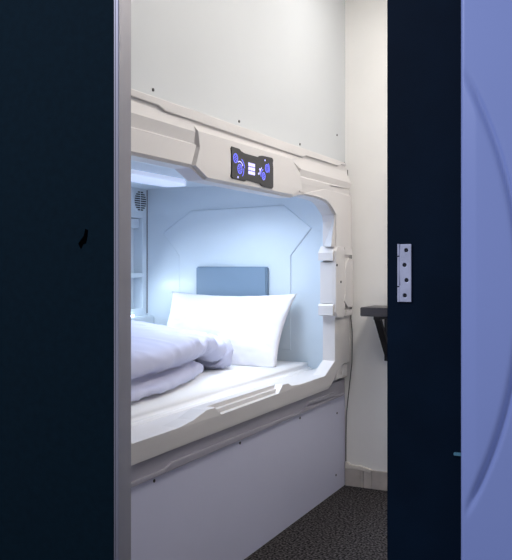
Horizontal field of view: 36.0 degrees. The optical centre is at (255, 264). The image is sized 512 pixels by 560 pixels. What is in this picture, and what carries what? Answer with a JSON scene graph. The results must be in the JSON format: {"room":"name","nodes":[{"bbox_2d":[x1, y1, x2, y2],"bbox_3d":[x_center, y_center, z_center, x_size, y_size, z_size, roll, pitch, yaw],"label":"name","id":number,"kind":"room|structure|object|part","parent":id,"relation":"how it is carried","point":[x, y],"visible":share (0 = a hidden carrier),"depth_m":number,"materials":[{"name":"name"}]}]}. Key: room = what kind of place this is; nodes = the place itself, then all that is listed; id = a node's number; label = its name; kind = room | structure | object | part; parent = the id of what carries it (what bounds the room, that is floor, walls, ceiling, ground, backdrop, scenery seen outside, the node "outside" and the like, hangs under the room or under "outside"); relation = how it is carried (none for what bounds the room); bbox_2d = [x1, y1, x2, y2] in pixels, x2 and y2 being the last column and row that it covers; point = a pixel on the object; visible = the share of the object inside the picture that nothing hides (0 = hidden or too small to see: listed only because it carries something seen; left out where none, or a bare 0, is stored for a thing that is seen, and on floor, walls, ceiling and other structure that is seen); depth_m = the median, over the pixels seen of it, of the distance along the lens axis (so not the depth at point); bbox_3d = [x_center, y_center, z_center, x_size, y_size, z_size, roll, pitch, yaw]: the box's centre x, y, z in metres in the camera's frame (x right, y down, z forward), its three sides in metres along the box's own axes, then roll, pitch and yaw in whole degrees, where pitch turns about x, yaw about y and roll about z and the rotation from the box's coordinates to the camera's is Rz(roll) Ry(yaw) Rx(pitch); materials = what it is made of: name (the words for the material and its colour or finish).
{"room":"capsule hotel","nodes":[
{"label":"capsule hotel","id":0,"kind":"room"},
{"bbox_2d":[131,0,344,162],"bbox_3d":[-0.081,-1.016,3.010,0.022,0.996,2.443,0,0,26],"label":"wall","id":1,"kind":"structure","parent":0,"point":[275,69],"depth_m":3.14,"materials":[{"name":"white paint"}]},
{"bbox_2d":[244,485,386,559],"bbox_3d":[-0.110,1.176,0.829,4.550,0.060,6.620,0,0,26],"label":"floor","id":2,"kind":"structure","parent":0,"point":[351,523],"depth_m":3.36,"materials":[{"name":"carpet"}]},
{"bbox_2d":[131,89,352,559],"bbox_3d":[-0.603,0.312,3.286,1.302,1.667,2.400,0,0,26],"label":"capsule","id":3,"kind":"object","parent":2,"relation":"on","point":[219,207],"visible":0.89,"depth_m":3.52,"materials":[{"name":"plastic"}]},
{"bbox_3d":[-1.133,0.091,3.586,0.085,1.210,2.130,0,0,26],"label":"panel","id":4,"kind":"part","parent":3,"relation":"part of","materials":[{"name":"plastic"}]},
{"bbox_2d":[133,190,146,211],"bbox_3d":[-0.658,-0.362,4.458,0.008,0.127,0.127,0,0,26],"label":"vent","id":5,"kind":"object","parent":3,"relation":"attached to","point":[139,196],"depth_m":4.45,"materials":[{"name":"black"}]},
{"bbox_3d":[-0.586,-0.449,3.317,1.135,0.030,2.130,0,0,26],"label":"ceiling panel","id":6,"kind":"part","parent":3,"relation":"part of","materials":[{"name":"plastic"}]},
{"bbox_2d":[131,361,312,426],"bbox_3d":[-0.604,0.573,3.328,0.982,0.143,2.114,0,0,26],"label":"mattress","id":7,"kind":"object","parent":3,"relation":"on","point":[210,385],"visible":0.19,"depth_m":3.27,"materials":[{"name":"white fabric"}]},
{"bbox_2d":[131,320,232,400],"bbox_3d":[-0.687,0.371,3.233,0.870,0.256,1.746,0,0,26],"label":"duvet","id":8,"kind":"object","parent":7,"relation":"on","point":[162,356],"visible":0.45,"depth_m":3.18,"materials":[{"name":"grey fabric"}]},
{"bbox_2d":[167,291,296,366],"bbox_3d":[-0.187,0.323,4.103,0.756,0.352,0.268,0,0,26],"label":"pillow","id":9,"kind":"object","parent":7,"relation":"on","point":[253,325],"visible":0.79,"depth_m":4.01,"materials":[{"name":"white fabric"}]},
{"bbox_3d":[-0.114,0.590,3.103,0.090,0.113,2.100,0,0,26],"label":"sill","id":10,"kind":"part","parent":3,"relation":"part of","materials":[{"name":"plastic"}]},
{"bbox_3d":[-0.051,0.630,3.065,0.038,0.080,2.288,0,0,26],"label":"plinth rail","id":11,"kind":"part","parent":3,"relation":"part of","materials":[{"name":"grey plastic"}]},
{"bbox_3d":[-0.074,0.908,3.027,0.020,0.476,2.400,0,0,26],"label":"panel","id":12,"kind":"part","parent":3,"relation":"part of","materials":[{"name":"white plastic"}]},
{"bbox_3d":[-0.112,0.091,4.288,1.131,1.210,0.030,0,0,26],"label":"panel","id":13,"kind":"part","parent":3,"relation":"part of","materials":[{"name":"plastic"}]},
{"bbox_3d":[-0.016,-0.370,3.025,0.014,0.125,0.366,0,0,26],"label":"control panel","id":14,"kind":"part","parent":3,"relation":"part of","materials":[{"name":"black plastic"}]},
{"bbox_2d":[342,0,386,471],"bbox_3d":[0.513,-0.184,4.145,2.750,2.660,0.117,0,0,26],"label":"wall","id":15,"kind":"structure","parent":0,"point":[365,20],"depth_m":4.05,"materials":[{"name":"paint"}]},
{"bbox_2d":[345,170,352,460],"bbox_3d":[0.483,0.264,4.085,0.040,1.515,0.004,0,0,26],"label":"cable","id":16,"kind":"object","parent":15,"relation":"attached to","point":[347,170],"visible":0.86,"depth_m":4.08,"materials":[{"name":"grey rubber"}]},
{"bbox_2d":[345,462,386,490],"bbox_3d":[1.005,1.084,3.830,1.202,0.124,0.016,0,0,26],"label":"baseboard","id":17,"kind":"structure","parent":15,"relation":"attached to","point":[355,475],"depth_m":4.04,"materials":[{"name":"tile"}]},
{"bbox_2d":[360,305,386,360],"bbox_3d":[0.855,0.346,3.791,0.665,0.280,0.218,0,0,26],"label":"wall shelf","id":18,"kind":"object","parent":15,"relation":"attached to","point":[378,312],"visible":0.33,"depth_m":3.84,"materials":[{"name":"black metal"}]},
{"bbox_3d":[-0.612,-0.224,1.849,2.750,2.740,0.110,0,0,26],"label":"wall","id":19,"kind":"structure","parent":0,"visible":0},
{"bbox_2d":[0,0,130,559],"bbox_3d":[-0.746,0.100,1.819,1.076,2.068,0.044,0,0,26],"label":"door","id":20,"kind":"structure","parent":19,"relation":"in","point":[65,65],"depth_m":1.62,"materials":[{"name":"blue laminate"}]},
{"bbox_2d":[387,0,460,559],"bbox_3d":[0.319,0.096,1.387,0.142,2.100,0.141,0,0,26],"label":"trim","id":21,"kind":"structure","parent":19,"relation":"attached to","point":[424,36],"depth_m":1.33,"materials":[{"name":"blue paint"}]},
{"bbox_3d":[0.255,0.014,1.343,0.021,0.098,0.004,0,0,26],"label":"hinge plate","id":22,"kind":"part","parent":21,"relation":"part of","materials":[{"name":"metal"}]},
{"bbox_2d":[461,0,511,559],"bbox_3d":[0.705,0.079,1.096,0.822,2.095,0.049,0,0,26],"label":"panel","id":23,"kind":"object","parent":19,"relation":"attached to","point":[486,25],"visible":1,"depth_m":1.24,"materials":[{"name":"plastic"}]}
]}

